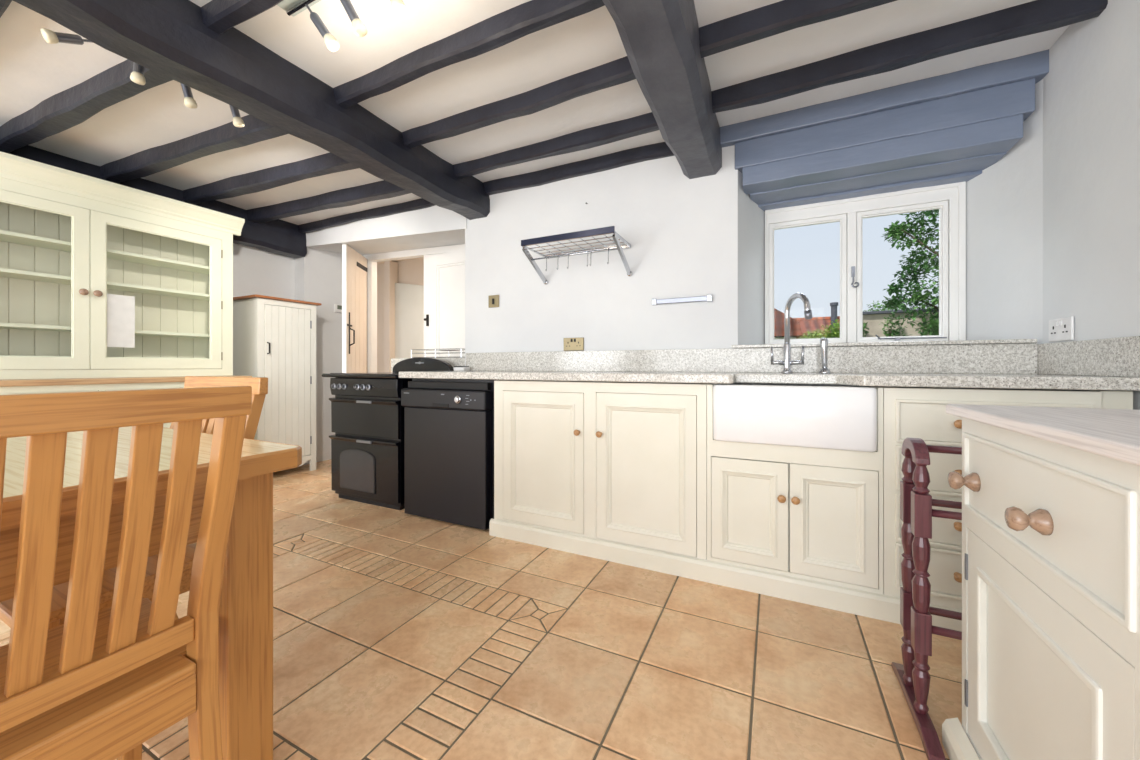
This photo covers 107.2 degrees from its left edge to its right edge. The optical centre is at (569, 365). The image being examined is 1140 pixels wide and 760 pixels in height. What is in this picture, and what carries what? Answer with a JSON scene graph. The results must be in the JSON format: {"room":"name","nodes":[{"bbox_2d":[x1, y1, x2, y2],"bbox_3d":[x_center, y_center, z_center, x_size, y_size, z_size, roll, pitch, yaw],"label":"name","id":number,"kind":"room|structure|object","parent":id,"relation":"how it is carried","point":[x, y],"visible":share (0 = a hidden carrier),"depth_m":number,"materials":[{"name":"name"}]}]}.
{"room":"kitchen","nodes":[
{"label":"kitchen","id":0,"kind":"room"},
{"bbox_2d":[233,243,294,299],"bbox_3d":[-3.942,-0.213,1.728,0.200,2.320,5.450,0,0,26],"label":"wall","id":1,"kind":"structure","parent":0,"point":[257,271],"depth_m":3.82,"materials":[{"name":"white paint"}]},
{"bbox_2d":[295,205,466,464],"bbox_3d":[-1.629,-0.253,3.960,2.400,2.400,0.710,0,0,26],"label":"wall","id":2,"kind":"structure","parent":0,"point":[318,274],"depth_m":4.06,"materials":[{"name":"white paint"}]},
{"bbox_2d":[334,304,341,312],"bbox_3d":[-2.378,-0.593,4.331,0.027,0.080,0.100,0,0,26],"label":"thermostat","id":3,"kind":"object","parent":2,"relation":"attached to","point":[337,308],"visible":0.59,"depth_m":4.30,"materials":[{"name":"white plastic"}]},
{"bbox_2d":[342,244,366,372],"bbox_3d":[-2.084,-0.098,4.134,0.080,2.070,0.570,0,0,-7],"label":"door","id":4,"kind":"structure","parent":2,"relation":"in","point":[354,265],"depth_m":4.04,"materials":[{"name":"paint"}]},
{"bbox_2d":[363,244,464,371],"bbox_3d":[-1.360,-0.115,4.090,1.830,2.125,0.080,0,0,26],"label":"trim","id":5,"kind":"structure","parent":2,"relation":"attached to","point":[372,259],"depth_m":4.40,"materials":[{"name":"paint"}]},
{"bbox_2d":[424,250,464,356],"bbox_3d":[-1.056,-0.068,3.887,0.707,2.030,0.099,0,0,26],"label":"door","id":6,"kind":"structure","parent":2,"relation":"in","point":[445,320],"depth_m":3.96,"materials":[{"name":"paint"}]},
{"bbox_2d":[377,257,423,371],"bbox_3d":[-1.681,-0.303,4.881,3.500,2.500,1.300,0,0,26],"label":"wall","id":7,"kind":"structure","parent":0,"point":[410,271],"depth_m":5.96,"materials":[{"name":"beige paint"}]},
{"bbox_2d":[384,261,397,371],"bbox_3d":[-2.463,-0.243,5.785,0.100,2.380,0.140,0,0,26],"label":"trim","id":8,"kind":"structure","parent":7,"relation":"attached to","point":[390,267],"depth_m":5.73,"materials":[{"name":"paint"}]},
{"bbox_2d":[395,283,423,357],"bbox_3d":[-1.746,-0.103,5.488,1.550,2.100,0.055,0,0,26],"label":"panel","id":9,"kind":"object","parent":7,"relation":"attached to","point":[409,298],"depth_m":5.66,"materials":[{"name":"white paint"}]},
{"bbox_2d":[0,459,961,759],"bbox_3d":[-1.337,1.007,1.479,6.900,0.120,7.514,0,0,26],"label":"floor","id":10,"kind":"structure","parent":0,"point":[398,635],"depth_m":1.36,"materials":[{"name":"beige tile"}]},
{"bbox_2d":[0,386,251,759],"bbox_3d":[-0.869,0.491,0.637,0.479,0.912,0.488,0,0,26],"label":"dining chair","id":11,"kind":"object","parent":10,"relation":"on","point":[96,684],"visible":1,"depth_m":0.64,"materials":[{"name":"brown wood"}]},
{"bbox_2d":[0,151,251,427],"bbox_3d":[-2.994,-0.088,2.576,0.679,2.070,1.585,0,0,26],"label":"dresser","id":12,"kind":"object","parent":10,"relation":"on","point":[70,240],"visible":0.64,"depth_m":2.59,"materials":[{"name":"green paint"}]},
{"bbox_2d":[0,355,208,358],"bbox_3d":[-3.029,-0.048,2.592,0.227,0.020,1.439,0,0,26],"label":"shelf","id":13,"kind":"object","parent":12,"relation":"attached to","point":[127,356],"depth_m":2.92,"materials":[{"name":"green paint"}]},
{"bbox_2d":[0,323,208,338],"bbox_3d":[-3.029,-0.224,2.592,0.227,0.020,1.439,0,0,26],"label":"shelf","id":14,"kind":"object","parent":12,"relation":"attached to","point":[33,328],"depth_m":2.60,"materials":[{"name":"green paint"}]},
{"bbox_2d":[0,268,208,300],"bbox_3d":[-3.029,-0.519,2.592,0.227,0.020,1.439,0,0,26],"label":"shelf","id":15,"kind":"object","parent":12,"relation":"attached to","point":[11,275],"depth_m":2.69,"materials":[{"name":"green paint"}]},
{"bbox_2d":[0,230,208,274],"bbox_3d":[-3.029,-0.723,2.592,0.227,0.020,1.439,0,0,26],"label":"shelf","id":16,"kind":"object","parent":12,"relation":"attached to","point":[7,238],"depth_m":2.71,"materials":[{"name":"green paint"}]},
{"bbox_2d":[107,294,134,347],"bbox_3d":[-2.838,-0.283,2.652,0.002,0.330,0.130,0,0,26],"label":"paper sheet","id":17,"kind":"object","parent":12,"relation":"attached to","point":[120,308],"visible":1,"depth_m":2.65,"materials":[{"name":"white paper"}]},
{"bbox_2d":[0,375,251,386],"bbox_3d":[-3.001,0.089,2.579,0.665,0.032,1.545,0,0,26],"label":"countertop","id":18,"kind":"structure","parent":12,"relation":"on","point":[119,380],"depth_m":2.39,"materials":[{"name":"brown wood"}]},
{"bbox_2d":[0,376,267,628],"bbox_3d":[-1.226,0.491,1.171,0.488,0.912,0.479,0,0,26],"label":"dining chair","id":19,"kind":"object","parent":10,"relation":"on","point":[259,385],"visible":0.12,"depth_m":1.12,"materials":[{"name":"brown wood"}]},
{"bbox_2d":[0,426,301,759],"bbox_3d":[-1.420,0.567,0.505,1.045,0.760,1.562,0,0,26],"label":"dining table","id":20,"kind":"object","parent":10,"relation":"on","point":[245,680],"visible":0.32,"depth_m":0.90,"materials":[{"name":"brown wood"}]},
{"bbox_2d":[233,294,321,470],"bbox_3d":[-2.590,0.187,3.697,0.444,1.520,0.545,0,0,26],"label":"cabinet","id":21,"kind":"object","parent":10,"relation":"on","point":[274,338],"visible":0.56,"depth_m":3.56,"materials":[{"name":"white paint"}]},
{"bbox_2d":[322,357,453,509],"bbox_3d":[-1.304,0.439,3.098,0.730,1.016,0.614,0,0,26],"label":"range cooker","id":22,"kind":"object","parent":10,"relation":"on","point":[368,415],"visible":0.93,"depth_m":2.83,"materials":[{"name":"black metal"}]},
{"bbox_2d":[322,372,401,378],"bbox_3d":[-1.308,0.066,3.089,0.730,0.031,0.594,0,0,26],"label":"cooktop","id":23,"kind":"object","parent":22,"relation":"in","point":[363,375],"depth_m":2.84,"materials":[{"name":"glass"}]},
{"bbox_2d":[401,378,495,529],"bbox_3d":[-0.644,0.513,2.729,0.700,0.868,0.558,0,0,26],"label":"dishwasher","id":24,"kind":"object","parent":10,"relation":"on","point":[449,423],"visible":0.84,"depth_m":2.49,"materials":[{"name":"black metal"}]},
{"bbox_2d":[494,380,710,559],"bbox_3d":[0.195,0.504,2.328,1.146,0.845,0.554,0,0,26],"label":"base cabinet","id":25,"kind":"object","parent":10,"relation":"on","point":[617,462],"visible":0.98,"depth_m":2.06,"materials":[{"name":"beige paint"}]},
{"bbox_2d":[399,371,1139,390],"bbox_3d":[0.471,0.055,2.213,3.150,0.040,0.601,0,0,26],"label":"countertop","id":26,"kind":"structure","parent":25,"relation":"on","point":[1011,381],"depth_m":1.74,"materials":[{"name":"stone"}]},
{"bbox_2d":[454,366,469,370],"bbox_3d":[-0.796,0.018,3.085,0.095,0.034,0.072,0,0,26],"label":"plastic tray","id":27,"kind":"object","parent":26,"relation":"on","point":[456,368],"visible":1,"depth_m":3.06,"materials":[{"name":"white plastic"}]},
{"bbox_2d":[466,343,1037,373],"bbox_3d":[0.609,-0.031,2.469,3.080,0.132,0.021,0,0,26],"label":"upstand","id":28,"kind":"object","parent":26,"relation":"on","point":[1022,358],"visible":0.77,"depth_m":2.21,"materials":[{"name":"stone"}]},
{"bbox_2d":[771,293,812,372],"bbox_3d":[1.101,-0.158,2.038,0.116,0.385,0.235,0,0,-20],"label":"mixer tap","id":29,"kind":"object","parent":26,"relation":"on","point":[786,362],"visible":0.97,"depth_m":2.08,"materials":[{"name":"silver metal"}]},
{"bbox_2d":[713,383,876,451],"bbox_3d":[0.972,0.202,1.876,0.589,0.242,0.415,0,0,26],"label":"sink","id":30,"kind":"object","parent":26,"relation":"in","point":[838,417],"visible":0.84,"depth_m":1.68,"materials":[{"name":"white ceramic"}]},
{"bbox_2d":[819,338,830,372],"bbox_3d":[1.219,-0.050,2.009,0.051,0.170,0.052,0,0,26],"label":"tap","id":31,"kind":"object","parent":26,"relation":"on","point":[824,341],"visible":0.93,"depth_m":2.00,"materials":[{"name":"silver metal"}]},
{"bbox_2d":[489,518,961,631],"bbox_3d":[0.639,0.903,1.830,2.416,0.088,0.019,0,0,26],"label":"plinth","id":32,"kind":"object","parent":10,"relation":"on","point":[843,599],"visible":0.65,"depth_m":1.81,"materials":[{"name":"beige paint"}]},
{"bbox_2d":[707,383,882,594],"bbox_3d":[0.999,0.504,1.939,0.636,0.845,0.559,0,0,26],"label":"base cabinet","id":33,"kind":"object","parent":10,"relation":"on","point":[813,514],"visible":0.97,"depth_m":1.70,"materials":[{"name":"beige paint"}]},
{"bbox_2d":[891,438,961,759],"bbox_3d":[1.230,0.573,1.014,0.666,0.748,0.377,0,0,26],"label":"towel rail","id":34,"kind":"object","parent":10,"relation":"on","point":[916,503],"visible":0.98,"depth_m":1.10,"materials":[{"name":"brown wood"}]},
{"bbox_2d":[877,386,1100,609],"bbox_3d":[1.538,0.504,1.673,0.562,0.845,0.554,0,0,26],"label":"base cabinet","id":35,"kind":"object","parent":10,"relation":"on","point":[908,412],"visible":0.34,"depth_m":1.51,"materials":[{"name":"beige paint"}]},
{"bbox_2d":[942,418,1139,759],"bbox_3d":[1.068,0.533,0.625,0.648,0.828,0.660,0,0,26],"label":"base cabinet","id":36,"kind":"object","parent":10,"relation":"on","point":[1051,531],"visible":0.99,"depth_m":0.71,"materials":[{"name":"beige paint"}]},
{"bbox_2d":[946,404,1139,465],"bbox_3d":[1.082,0.107,0.610,0.644,0.024,0.686,0,0,26],"label":"countertop","id":37,"kind":"structure","parent":36,"relation":"on","point":[1109,433],"depth_m":0.71,"materials":[{"name":"white wood"}]},
{"bbox_2d":[1084,390,1132,409],"bbox_3d":[1.835,0.513,1.551,0.071,0.868,0.503,0,0,26],"label":"panel","id":38,"kind":"object","parent":10,"relation":"on","point":[1110,399],"visible":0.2,"depth_m":1.33,"materials":[{"name":"beige paint"}]},
{"bbox_2d":[0,0,1069,224],"bbox_3d":[-1.501,-1.398,0.537,5.630,0.150,5.450,0,0,26],"label":"ceiling","id":39,"kind":"structure","parent":0,"point":[33,70],"depth_m":1.91,"materials":[{"name":"paint"}]},
{"bbox_2d":[0,0,11,16],"bbox_3d":[-2.550,-1.292,1.706,2.020,0.102,0.077,0,0,25],"label":"joist","id":40,"kind":"object","parent":39,"relation":"attached to","point":[4,4],"visible":1,"depth_m":1.45,"materials":[{"name":"black paint"}]},
{"bbox_2d":[0,59,172,152],"bbox_3d":[-2.384,-1.284,2.047,2.024,0.117,0.097,0,0,22],"label":"joist","id":41,"kind":"object","parent":39,"relation":"attached to","point":[64,110],"visible":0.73,"depth_m":2.02,"materials":[{"name":"black paint"}]},
{"bbox_2d":[40,28,244,127],"bbox_3d":[-1.727,-1.229,1.718,0.101,0.187,0.674,0,0,26],"label":"track light","id":42,"kind":"object","parent":39,"relation":"attached to","point":[137,76],"visible":0.6,"depth_m":1.67,"materials":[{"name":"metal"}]},
{"bbox_2d":[8,145,306,257],"bbox_3d":[-3.725,-1.186,1.714,0.227,0.315,5.175,0,0,26],"label":"ceiling beam","id":43,"kind":"structure","parent":39,"relation":"attached to","point":[280,237],"depth_m":3.47,"materials":[{"name":"black paint"}]},
{"bbox_2d":[100,115,287,182],"bbox_3d":[-2.183,-1.285,2.458,2.026,0.117,0.097,0,0,22],"label":"joist","id":44,"kind":"object","parent":39,"relation":"attached to","point":[227,136],"visible":0.74,"depth_m":2.45,"materials":[{"name":"black paint"}]},
{"bbox_2d":[201,0,282,33],"bbox_3d":[-0.716,-1.292,1.281,1.490,0.103,0.070,0,0,25],"label":"joist","id":45,"kind":"object","parent":39,"relation":"attached to","point":[219,16],"visible":0.81,"depth_m":1.50,"materials":[{"name":"black paint"}]},
{"bbox_2d":[13,0,489,219],"bbox_3d":[-1.807,-1.209,0.798,0.228,0.267,5.210,0,0,26],"label":"ceiling beam","id":46,"kind":"structure","parent":39,"relation":"attached to","point":[171,39],"depth_m":1.71,"materials":[{"name":"black paint"}]},
{"bbox_2d":[183,152,357,204],"bbox_3d":[-1.994,-1.284,2.845,2.027,0.118,0.101,0,0,21],"label":"joist","id":47,"kind":"object","parent":39,"relation":"attached to","point":[328,163],"visible":0.67,"depth_m":2.83,"materials":[{"name":"black paint"}]},
{"bbox_2d":[247,180,410,223],"bbox_3d":[-1.805,-1.284,3.234,2.025,0.118,0.098,0,0,22],"label":"joist","id":48,"kind":"object","parent":39,"relation":"attached to","point":[379,190],"visible":0.74,"depth_m":3.22,"materials":[{"name":"black paint"}]},
{"bbox_2d":[277,0,406,51],"bbox_3d":[-0.741,-1.229,1.403,0.677,0.188,0.142,0,0,26],"label":"track light","id":49,"kind":"object","parent":39,"relation":"attached to","point":[292,7],"visible":1,"depth_m":1.49,"materials":[{"name":"silver metal"}]},
{"bbox_2d":[298,198,434,232],"bbox_3d":[-1.680,-1.297,3.571,1.951,0.092,0.062,0,0,24],"label":"joist","id":50,"kind":"object","parent":39,"relation":"attached to","point":[417,204],"visible":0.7,"depth_m":3.57,"materials":[{"name":"black paint"}]},
{"bbox_2d":[333,0,604,108],"bbox_3d":[-0.498,-1.291,1.728,1.490,0.103,0.073,0,0,26],"label":"joist","id":51,"kind":"object","parent":39,"relation":"attached to","point":[503,28],"visible":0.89,"depth_m":1.66,"materials":[{"name":"black paint"}]},
{"bbox_2d":[402,56,635,147],"bbox_3d":[-0.316,-1.292,2.101,1.490,0.102,0.076,0,0,26],"label":"joist","id":52,"kind":"object","parent":39,"relation":"attached to","point":[619,71],"visible":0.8,"depth_m":2.04,"materials":[{"name":"black paint"}]},
{"bbox_2d":[453,112,658,178],"bbox_3d":[-0.127,-1.293,2.488,1.490,0.101,0.077,0,0,26],"label":"joist","id":53,"kind":"object","parent":39,"relation":"attached to","point":[588,138],"visible":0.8,"depth_m":2.41,"materials":[{"name":"black paint"}]},
{"bbox_2d":[483,142,674,194],"bbox_3d":[0.011,-1.290,2.772,1.490,0.107,0.085,0,0,25],"label":"joist","id":54,"kind":"object","parent":39,"relation":"attached to","point":[658,150],"visible":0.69,"depth_m":2.71,"materials":[{"name":"black paint"}]},
{"bbox_2d":[602,0,721,178],"bbox_3d":[-0.373,-1.206,0.090,0.234,0.273,5.195,0,0,26],"label":"ceiling beam","id":55,"kind":"structure","parent":39,"relation":"attached to","point":[660,38],"depth_m":1.58,"materials":[{"name":"grey paint"}]},
{"bbox_2d":[699,0,896,57],"bbox_3d":[1.095,-1.286,1.390,1.330,0.115,0.074,0,0,26],"label":"joist","id":56,"kind":"object","parent":39,"relation":"attached to","point":[763,22],"visible":0.86,"depth_m":1.54,"materials":[{"name":"black paint"}]},
{"bbox_2d":[711,0,1107,112],"bbox_3d":[1.275,-1.285,1.758,1.330,0.116,0.075,0,0,26],"label":"joist","id":57,"kind":"object","parent":39,"relation":"attached to","point":[1037,16],"visible":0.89,"depth_m":1.68,"materials":[{"name":"black paint"}]},
{"bbox_2d":[465,79,1042,373],"bbox_3d":[0.819,-0.213,2.671,3.330,2.320,0.520,0,0,26],"label":"wall","id":58,"kind":"structure","parent":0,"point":[701,236],"depth_m":2.52,"materials":[{"name":"white paint"}]},
{"bbox_2d":[489,295,498,307],"bbox_3d":[-0.553,-0.469,3.042,0.090,0.088,0.015,0,0,26],"label":"switch plate","id":59,"kind":"object","parent":58,"relation":"attached to","point":[493,299],"visible":1,"depth_m":3.04,"materials":[{"name":"gold metal"}]},
{"bbox_2d":[564,337,583,350],"bbox_3d":[0.022,-0.143,2.761,0.146,0.086,0.014,0,0,26],"label":"double socket","id":60,"kind":"object","parent":58,"relation":"attached to","point":[570,344],"visible":1,"depth_m":2.75,"materials":[{"name":"gold metal"}]},
{"bbox_2d":[521,226,632,284],"bbox_3d":[0.039,-0.663,2.588,0.624,0.222,0.311,0,0,26],"label":"wall shelf","id":61,"kind":"object","parent":58,"relation":"attached to","point":[611,229],"visible":0.98,"depth_m":2.53,"materials":[{"name":"silver metal"}]},
{"bbox_2d":[652,294,711,305],"bbox_3d":[0.650,-0.384,2.450,0.344,0.040,0.025,0,0,26],"label":"rack","id":62,"kind":"object","parent":58,"relation":"attached to","point":[708,298],"visible":1,"depth_m":2.44,"materials":[{"name":"metal"}]},
{"bbox_2d":[765,181,965,343],"bbox_3d":[1.662,-0.551,2.444,0.955,0.873,0.110,0,0,26],"label":"window","id":63,"kind":"structure","parent":58,"relation":"attached to","point":[950,199],"depth_m":2.40,"materials":[{"name":"paint"}]},
{"bbox_2d":[731,339,1036,347],"bbox_3d":[1.532,-0.107,2.232,1.225,0.016,0.445,0,0,26],"label":"window sill","id":64,"kind":"structure","parent":58,"relation":"attached to","point":[1002,341],"depth_m":1.97,"materials":[{"name":"stone"}]},
{"bbox_2d":[720,49,1048,211],"bbox_3d":[1.528,-1.150,2.266,1.310,0.366,0.507,0,0,26],"label":"blind","id":65,"kind":"object","parent":58,"relation":"attached to","point":[949,128],"visible":0.93,"depth_m":2.05,"materials":[{"name":"blue fabric"}]},
{"bbox_2d":[1043,0,1139,409],"bbox_3d":[0.928,-0.213,-0.675,0.200,2.320,5.400,0,0,26],"label":"wall","id":66,"kind":"structure","parent":0,"point":[1091,86],"depth_m":1.51,"materials":[{"name":"white paint"}]},
{"bbox_2d":[1049,316,1073,341],"bbox_3d":[1.952,-0.145,1.674,0.014,0.090,0.150,0,0,26],"label":"double socket","id":67,"kind":"object","parent":66,"relation":"attached to","point":[1061,329],"visible":1,"depth_m":1.66,"materials":[{"name":"white plastic"}]},
{"bbox_2d":[1038,336,1139,376],"bbox_3d":[1.724,-0.029,1.216,0.022,0.128,1.297,0,0,26],"label":"upstand","id":68,"kind":"object","parent":66,"relation":"attached to","point":[1118,357],"visible":0.96,"depth_m":1.48,"materials":[{"name":"stone"}]},
{"bbox_3d":[18.325,1.747,26.165,70.000,0.200,56.900,0,0,26],"label":"ground","id":69,"kind":"structure","parent":0,"visible":0},
{"bbox_2d":[774,308,801,338],"bbox_3d":[4.213,-0.503,13.633,5.620,4.300,4.200,0,0,26],"label":"house","id":70,"kind":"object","parent":69,"relation":"on","point":[795,329],"visible":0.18,"depth_m":10.72,"materials":[{"name":"ceramic"}]},
{"bbox_2d":[793,316,839,338],"bbox_3d":[7.700,-0.133,17.384,6.600,3.560,4.000,0,0,26],"label":"house","id":71,"kind":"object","parent":69,"relation":"on","point":[813,324],"visible":0.02,"depth_m":15.78,"materials":[{"name":"ceramic"}]},
{"bbox_2d":[798,319,839,338],"bbox_3d":[4.910,0.357,8.166,1.223,2.581,0.838,0,0,26],"label":"bush","id":72,"kind":"object","parent":69,"relation":"on","point":[835,332],"visible":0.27,"depth_m":8.12,"materials":[{"name":"green plant"}]},
{"bbox_2d":[830,302,837,337],"bbox_3d":[8.780,-0.228,13.964,0.234,3.750,0.240,0,0,26],"label":"flue pipe","id":73,"kind":"object","parent":69,"relation":"on","point":[833,305],"visible":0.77,"depth_m":13.89,"materials":[{"name":"metal"}]},
{"bbox_2d":[863,321,868,336],"bbox_3d":[4.491,0.464,6.492,0.222,2.366,0.258,0,0,-42],"label":"ivy","id":74,"kind":"object","parent":69,"relation":"on","point":[864,323],"visible":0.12,"depth_m":6.45,"materials":[{"name":"green plant"}]},
{"bbox_2d":[863,299,911,311],"bbox_3d":[7.991,-0.033,10.558,1.128,3.360,0.902,0,0,26],"label":"shrub","id":75,"kind":"object","parent":69,"relation":"on","point":[877,304],"visible":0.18,"depth_m":10.52,"materials":[{"name":"green plant"}]},
{"bbox_2d":[879,311,910,336],"bbox_3d":[4.867,0.409,6.310,0.458,2.475,0.253,0,0,26],"label":"ivy","id":76,"kind":"object","parent":69,"relation":"on","point":[890,332],"visible":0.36,"depth_m":6.30,"materials":[{"name":"green plant"}]},
{"bbox_2d":[863,309,938,336],"bbox_3d":[7.053,0.397,5.655,5.480,2.500,0.490,0,0,26],"label":"wall","id":77,"kind":"structure","parent":69,"relation":"on","point":[874,318],"depth_m":6.49,"materials":[{"name":"stone"}]},
{"bbox_2d":[882,209,938,335],"bbox_3d":[5.143,-0.497,5.227,2.093,4.292,1.147,0,0,26],"label":"tree","id":78,"kind":"object","parent":69,"relation":"on","point":[897,231],"visible":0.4,"depth_m":5.55,"materials":[{"name":"green plant"}]},
{"bbox_3d":[-1.088,0.497,3.551,0.870,0.900,0.170,0,0,26],"label":"wall","id":79,"kind":"structure","parent":0,"visible":0},
{"bbox_2d":[391,358,464,370],"bbox_3d":[-1.100,-0.009,3.541,0.878,0.112,0.240,0,0,26],"label":"granite ledge","id":80,"kind":"object","parent":79,"relation":"on","point":[453,361],"visible":0.24,"depth_m":3.33,"materials":[{"name":"grey stone"}]},
{"bbox_2d":[411,348,464,357],"bbox_3d":[-1.072,-0.103,3.527,0.544,0.074,0.164,0,0,26],"label":"dish rack","id":81,"kind":"object","parent":80,"relation":"on","point":[458,349],"visible":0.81,"depth_m":3.53,"materials":[{"name":"silver metal"}]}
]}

